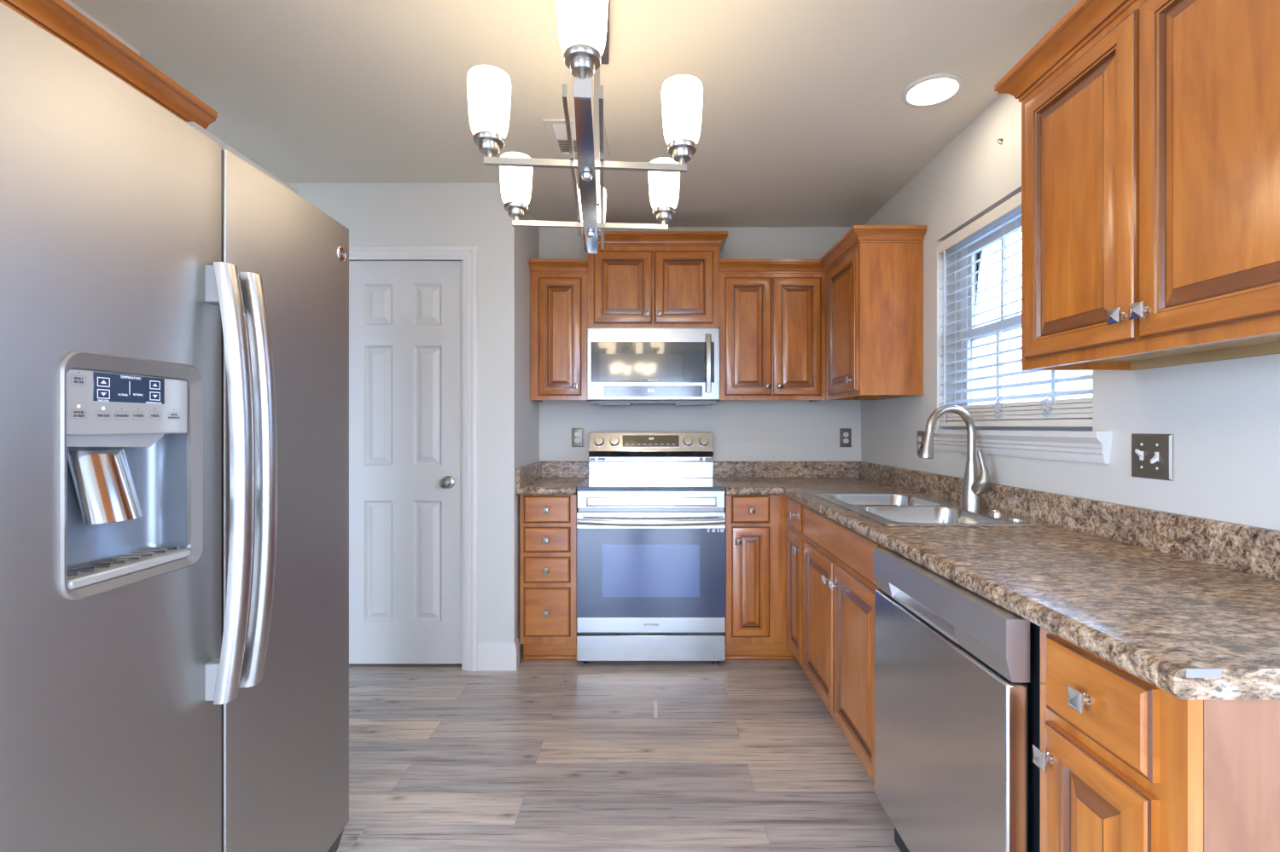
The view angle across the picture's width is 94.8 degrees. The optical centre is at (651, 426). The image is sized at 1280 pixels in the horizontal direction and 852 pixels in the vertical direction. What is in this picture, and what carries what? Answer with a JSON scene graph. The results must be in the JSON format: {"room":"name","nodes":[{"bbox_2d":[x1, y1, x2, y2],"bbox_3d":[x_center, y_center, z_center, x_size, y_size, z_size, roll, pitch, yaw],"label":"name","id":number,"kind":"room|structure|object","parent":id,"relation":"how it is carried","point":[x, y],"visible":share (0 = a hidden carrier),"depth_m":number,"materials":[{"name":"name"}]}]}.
{"room":"kitchen","nodes":[
{"label":"kitchen","id":0,"kind":"room"},
{"bbox_2d":[63,0,139,55],"bbox_3d":[-1.735,-0.002,0.965,0.120,2.455,1.930,0,0,0],"label":"wall","id":1,"kind":"structure","parent":0,"point":[70,2],"depth_m":1.80,"materials":[{"name":"white paint"}]},
{"bbox_2d":[0,0,217,129],"bbox_3d":[-1.486,-0.788,1.192,0.374,0.308,1.145,0,0,0],"label":"upper cabinet","id":2,"kind":"object","parent":1,"relation":"attached to","point":[57,18],"visible":0.08,"depth_m":1.44,"materials":[{"name":"brown wood"}]},
{"bbox_2d":[285,182,494,642],"bbox_3d":[-1.995,-0.002,3.018,2.410,2.455,0.100,0,0,0],"label":"wall","id":3,"kind":"structure","parent":0,"point":[375,214],"depth_m":2.97,"materials":[{"name":"white paint"}]},
{"bbox_2d":[349,261,461,663],"bbox_3d":[-1.260,0.182,2.969,0.604,2.044,0.102,0,0,0],"label":"door","id":4,"kind":"structure","parent":3,"relation":"in","point":[405,317],"depth_m":2.98,"materials":[{"name":"paint"}]},
{"bbox_2d":[349,246,477,671],"bbox_3d":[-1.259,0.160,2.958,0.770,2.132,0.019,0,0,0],"label":"trim","id":5,"kind":"structure","parent":3,"relation":"attached to","point":[469,254],"depth_m":2.95,"materials":[{"name":"white paint"}]},
{"bbox_2d":[477,638,519,670],"bbox_3d":[-0.774,1.157,2.992,0.197,0.138,0.076,0,0,0],"label":"baseboard","id":6,"kind":"structure","parent":3,"relation":"attached to","point":[491,656],"depth_m":2.95,"materials":[{"name":"white paint"}]},
{"bbox_2d":[494,182,539,659],"bbox_3d":[-0.740,-0.002,3.359,0.100,2.455,0.782,0,0,0],"label":"wall","id":7,"kind":"structure","parent":0,"point":[516,417],"depth_m":2.97,"materials":[{"name":"white paint"}]},
{"bbox_2d":[69,0,1080,232],"bbox_3d":[-0.100,-1.269,0.215,6.200,0.080,7.030,0,0,0],"label":"ceiling","id":8,"kind":"structure","parent":0,"point":[805,121],"depth_m":2.10,"materials":[{"name":"beige paint"}]},
{"bbox_2d":[542,119,609,156],"bbox_3d":[-0.311,-1.224,2.505,0.242,0.008,0.310,0,0,0],"label":"ceiling vent","id":9,"kind":"object","parent":8,"relation":"in","point":[556,130],"visible":0.54,"depth_m":2.48,"materials":[{"name":"white metal"}]},
{"bbox_2d":[466,0,702,253],"bbox_3d":[-0.160,-0.890,1.520,0.554,0.676,1.027,0,0,0],"label":"chandelier","id":10,"kind":"object","parent":8,"relation":"hanging from","point":[583,25],"visible":1,"depth_m":1.30,"materials":[{"name":"white glass"}]},
{"bbox_2d":[901,73,964,106],"bbox_3d":[1.026,-1.224,2.150,0.208,0.008,0.208,0,0,0],"label":"recessed light","id":11,"kind":"object","parent":8,"relation":"in","point":[935,89],"visible":1,"depth_m":2.14,"materials":[{"name":"white paint"}]},
{"bbox_2d":[336,625,900,851],"bbox_3d":[-0.100,1.256,0.215,6.200,0.061,7.030,0,0,0],"label":"floor","id":12,"kind":"structure","parent":0,"point":[542,755],"depth_m":2.14,"materials":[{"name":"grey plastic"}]},
{"bbox_2d":[0,2,349,851],"bbox_3d":[-1.206,0.317,1.195,0.878,1.818,0.906,0,0,0],"label":"refrigerator","id":13,"kind":"object","parent":12,"relation":"on","point":[174,314],"visible":1,"depth_m":1.01,"materials":[{"name":"grey metal"}]},
{"bbox_2d":[73,411,84,417],"bbox_3d":[-0.843,-0.018,0.868,0.001,0.009,0.016,0,0,0],"label":"print","id":14,"kind":"object","parent":13,"relation":"attached to","point":[76,414],"depth_m":0.87},
{"bbox_2d":[74,377,83,383],"bbox_3d":[-0.843,-0.068,0.868,0.001,0.009,0.015,0,0,0],"label":"print","id":15,"kind":"object","parent":13,"relation":"attached to","point":[77,380],"depth_m":0.87},
{"bbox_2d":[114,414,128,417],"bbox_3d":[-0.843,-0.017,0.938,0.001,0.004,0.024,0,0,0],"label":"print","id":16,"kind":"object","parent":13,"relation":"attached to","point":[115,416],"depth_m":0.94},
{"bbox_2d":[97,375,161,404],"bbox_3d":[-0.843,-0.059,0.955,0.001,0.043,0.116,0,0,0],"label":"display","id":17,"kind":"object","parent":13,"relation":"attached to","point":[111,389],"depth_m":0.95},
{"bbox_2d":[168,413,179,418],"bbox_3d":[-0.843,-0.018,1.041,0.001,0.009,0.025,0,0,0],"label":"print","id":18,"kind":"object","parent":13,"relation":"attached to","point":[170,416],"depth_m":1.04},
{"bbox_2d":[520,494,577,659],"bbox_3d":[-0.529,0.789,3.304,0.290,0.874,0.644,0,0,0],"label":"base cabinet","id":19,"kind":"object","parent":12,"relation":"on","point":[548,522],"visible":0.89,"depth_m":3.01,"materials":[{"name":"brown wood"}]},
{"bbox_2d":[516,461,588,494],"bbox_3d":[-0.536,0.283,3.315,0.304,0.137,0.626,0,0,0],"label":"countertop","id":20,"kind":"structure","parent":19,"relation":"on","point":[539,478],"depth_m":3.34,"materials":[{"name":"stone"}]},
{"bbox_2d":[576,431,725,663],"bbox_3d":[0.000,0.629,3.263,0.758,1.193,0.644,0,0,0],"label":"range","id":21,"kind":"object","parent":12,"relation":"on","point":[651,514],"visible":1,"depth_m":3.00,"materials":[{"name":"silver metal"}]},
{"bbox_2d":[576,478,725,491],"bbox_3d":[0.000,0.320,3.252,0.758,0.023,0.497,0,0,0],"label":"cooktop","id":22,"kind":"object","parent":21,"relation":"in","point":[589,485],"depth_m":3.10,"materials":[{"name":"white glass"}]},
{"bbox_2d":[724,494,796,659],"bbox_3d":[0.580,0.789,3.304,0.390,0.874,0.644,0,0,0],"label":"base cabinet","id":23,"kind":"object","parent":12,"relation":"on","point":[756,525],"visible":0.86,"depth_m":3.02,"materials":[{"name":"brown wood"}]},
{"bbox_2d":[787,497,806,674],"bbox_3d":[0.973,0.789,2.844,0.636,0.874,0.368,0,0,0],"label":"base cabinet","id":24,"kind":"object","parent":12,"relation":"on","point":[796,538],"visible":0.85,"depth_m":2.78,"materials":[{"name":"brown wood"}]},
{"bbox_2d":[803,505,897,784],"bbox_3d":[0.973,0.789,2.202,0.636,0.874,0.914,0,0,0],"label":"base cabinet","id":25,"kind":"object","parent":12,"relation":"on","point":[840,584],"visible":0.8,"depth_m":2.10,"materials":[{"name":"brown wood"}]},
{"bbox_2d":[713,461,1279,699],"bbox_3d":[0.838,0.283,2.192,0.910,0.137,2.872,0,0,0],"label":"countertop","id":26,"kind":"structure","parent":25,"relation":"on","point":[1188,607],"depth_m":1.27,"materials":[{"name":"stone"}]},
{"bbox_2d":[812,494,1054,526],"bbox_3d":[0.998,0.398,2.263,0.520,0.182,0.855,0,0,0],"label":"sink","id":27,"kind":"object","parent":26,"relation":"in","point":[911,509],"visible":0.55,"depth_m":2.24,"materials":[{"name":"silver metal"}]},
{"bbox_2d":[826,494,946,509],"bbox_3d":[0.966,0.398,2.469,0.368,0.182,0.377,0,0,0],"label":"basin","id":28,"kind":"object","parent":27,"relation":"in","point":[849,500],"depth_m":2.65,"materials":[{"name":"silver metal"}]},
{"bbox_2d":[856,506,1010,523],"bbox_3d":[0.966,0.398,2.057,0.368,0.182,0.377,0,0,0],"label":"basin","id":29,"kind":"object","parent":27,"relation":"in","point":[893,514],"depth_m":2.24,"materials":[{"name":"silver metal"}]},
{"bbox_2d":[989,509,1003,515],"bbox_3d":[1.205,0.298,2.055,0.044,0.017,0.044,0,0,0],"label":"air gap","id":30,"kind":"object","parent":27,"relation":"on","point":[994,512],"visible":1,"depth_m":2.04,"materials":[{"name":"silver metal"}]},
{"bbox_2d":[1007,517,1024,520],"bbox_3d":[1.205,0.304,1.945,0.048,0.005,0.048,0,0,0],"label":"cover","id":31,"kind":"object","parent":27,"relation":"on","point":[1009,518],"visible":1,"depth_m":1.94,"materials":[{"name":"silver metal"}]},
{"bbox_2d":[918,404,991,509],"bbox_3d":[1.118,0.113,2.195,0.258,0.389,0.115,0,0,0],"label":"faucet","id":32,"kind":"object","parent":26,"relation":"on","point":[974,485],"visible":1,"depth_m":2.18,"materials":[{"name":"silver metal"}]},
{"bbox_2d":[872,547,1040,851],"bbox_3d":[0.953,0.790,1.397,0.605,0.872,0.658,0,0,0],"label":"dishwasher","id":33,"kind":"object","parent":12,"relation":"on","point":[957,672],"visible":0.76,"depth_m":1.28,"materials":[{"name":"silver metal"}]},
{"bbox_2d":[1032,627,1279,851],"bbox_3d":[0.973,0.789,0.914,0.636,0.874,0.292,0,0,0],"label":"base cabinet","id":34,"kind":"object","parent":12,"relation":"on","point":[1125,764],"visible":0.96,"depth_m":0.82,"materials":[{"name":"brown wood"}]},
{"bbox_2d":[539,226,861,625],"bbox_3d":[0.405,-0.002,3.690,2.190,2.455,0.120,0,0,0],"label":"wall","id":35,"kind":"structure","parent":0,"point":[741,430],"depth_m":3.63,"materials":[{"name":"white paint"}]},
{"bbox_2d":[529,259,590,401],"bbox_3d":[-0.525,-0.546,3.468,0.325,0.792,0.320,0,0,0],"label":"upper cabinet","id":36,"kind":"object","parent":35,"relation":"attached to","point":[559,288],"visible":0.98,"depth_m":3.34,"materials":[{"name":"brown wood"}]},
{"bbox_2d":[571,428,582,447],"bbox_3d":[-0.454,0.068,3.625,0.070,0.116,0.008,0,0,0],"label":"wall outlet","id":37,"kind":"object","parent":35,"relation":"attached to","point":[577,433],"visible":1,"depth_m":3.62,"materials":[{"name":"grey metal"}]},
{"bbox_2d":[574,438,580,442],"bbox_3d":[-0.454,0.087,3.623,0.033,0.028,0.002,0,0,0],"label":"receptacle","id":38,"kind":"object","parent":37,"relation":"attached to","point":[576,440],"depth_m":3.62,"materials":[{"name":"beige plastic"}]},
{"bbox_2d":[578,231,728,327],"bbox_3d":[0.014,-0.831,3.468,0.842,0.534,0.320,0,0,0],"label":"upper cabinet","id":39,"kind":"object","parent":35,"relation":"attached to","point":[637,278],"visible":0.94,"depth_m":3.34,"materials":[{"name":"brown wood"}]},
{"bbox_2d":[587,326,719,406],"bbox_3d":[0.012,-0.342,3.420,0.737,0.437,0.408,0,0,0],"label":"microwave","id":40,"kind":"object","parent":39,"relation":"attached to","point":[627,366],"visible":1,"depth_m":3.27,"materials":[{"name":"silver metal"}]},
{"bbox_2d":[716,259,825,401],"bbox_3d":[0.691,-0.546,3.468,0.602,0.792,0.320,0,0,0],"label":"upper cabinet","id":41,"kind":"object","parent":35,"relation":"attached to","point":[772,311],"visible":0.95,"depth_m":3.34,"materials":[{"name":"brown wood"}]},
{"bbox_2d":[839,428,851,447],"bbox_3d":[1.199,0.070,3.625,0.070,0.116,0.008,0,0,0],"label":"wall outlet","id":42,"kind":"object","parent":35,"relation":"attached to","point":[845,433],"visible":1,"depth_m":3.62,"materials":[{"name":"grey metal"}]},
{"bbox_2d":[843,438,849,443],"bbox_3d":[1.199,0.089,3.623,0.033,0.028,0.002,0,0,0],"label":"receptacle","id":43,"kind":"object","parent":42,"relation":"attached to","point":[845,440],"depth_m":3.62,"materials":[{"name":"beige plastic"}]},
{"bbox_2d":[861,93,1279,530],"bbox_3d":[1.365,-0.002,2.090,0.140,2.455,3.080,0,0,0],"label":"wall","id":44,"kind":"structure","parent":0,"point":[1223,416],"depth_m":1.70,"materials":[{"name":"white paint"}]},
{"bbox_2d":[820,225,926,400],"bbox_3d":[1.121,-0.546,3.054,0.345,0.792,0.600,0,0,0],"label":"upper cabinet","id":45,"kind":"object","parent":44,"relation":"attached to","point":[874,273],"visible":0.99,"depth_m":2.80,"materials":[{"name":"brown wood"}]},
{"bbox_2d":[917,430,924,454],"bbox_3d":[1.290,0.080,2.822,0.008,0.116,0.070,0,0,0],"label":"wall outlet","id":46,"kind":"object","parent":44,"relation":"attached to","point":[920,433],"visible":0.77,"depth_m":2.82,"materials":[{"name":"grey metal"}]},
{"bbox_2d":[713,461,1279,580],"bbox_3d":[0.838,0.263,2.192,0.909,0.098,2.870,0,0,0],"label":"backsplash","id":47,"kind":"structure","parent":44,"relation":"attached to","point":[1247,549],"depth_m":1.69,"materials":[{"name":"stone"}]},
{"bbox_2d":[924,430,1112,464],"bbox_3d":[1.315,0.060,2.171,0.131,0.092,1.038,0,0,0],"label":"trim","id":48,"kind":"structure","parent":44,"relation":"attached to","point":[1081,446],"depth_m":1.93,"materials":[{"name":"white paint"}]},
{"bbox_2d":[955,212,1092,430],"bbox_3d":[1.405,-0.414,2.197,0.050,0.856,0.939,0,0,0],"label":"window","id":49,"kind":"structure","parent":44,"relation":"in","point":[974,310],"depth_m":2.55,"materials":[{"name":"white paint"}]},
{"bbox_2d":[937,191,1092,427],"bbox_3d":[1.320,-0.412,2.197,0.070,0.828,0.931,0,0,0],"label":"window blind","id":50,"kind":"object","parent":49,"relation":"attached to","point":[1073,408],"visible":0.73,"depth_m":2.21,"materials":[{"name":"beige plastic"}]},
{"bbox_2d":[994,0,1279,370],"bbox_3d":[1.121,-0.546,1.213,0.345,0.792,0.826,0,0,0],"label":"upper cabinet","id":51,"kind":"object","parent":44,"relation":"attached to","point":[1150,129],"visible":1,"depth_m":1.17,"materials":[{"name":"brown wood"}]},
{"bbox_2d":[1131,433,1173,481],"bbox_3d":[1.284,0.077,1.522,0.021,0.116,0.124,0,0,0],"label":"light switch","id":52,"kind":"object","parent":44,"relation":"attached to","point":[1152,455],"visible":1,"depth_m":1.51,"materials":[{"name":"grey metal"}]},
{"label":"outside","id":53,"kind":"structure","parent":0,"visible":0},
{"bbox_3d":[0.000,1.626,-2.500,50.000,0.100,55.000,0,0,0],"label":"ground","id":54,"kind":"structure","parent":53,"visible":0},
{"bbox_2d":[973,268,1092,405],"bbox_3d":[4.500,-0.074,6.000,0.200,3.600,12.000,0,0,0],"label":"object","id":55,"kind":"structure","parent":54,"relation":"on","point":[1015,295],"depth_m":7.22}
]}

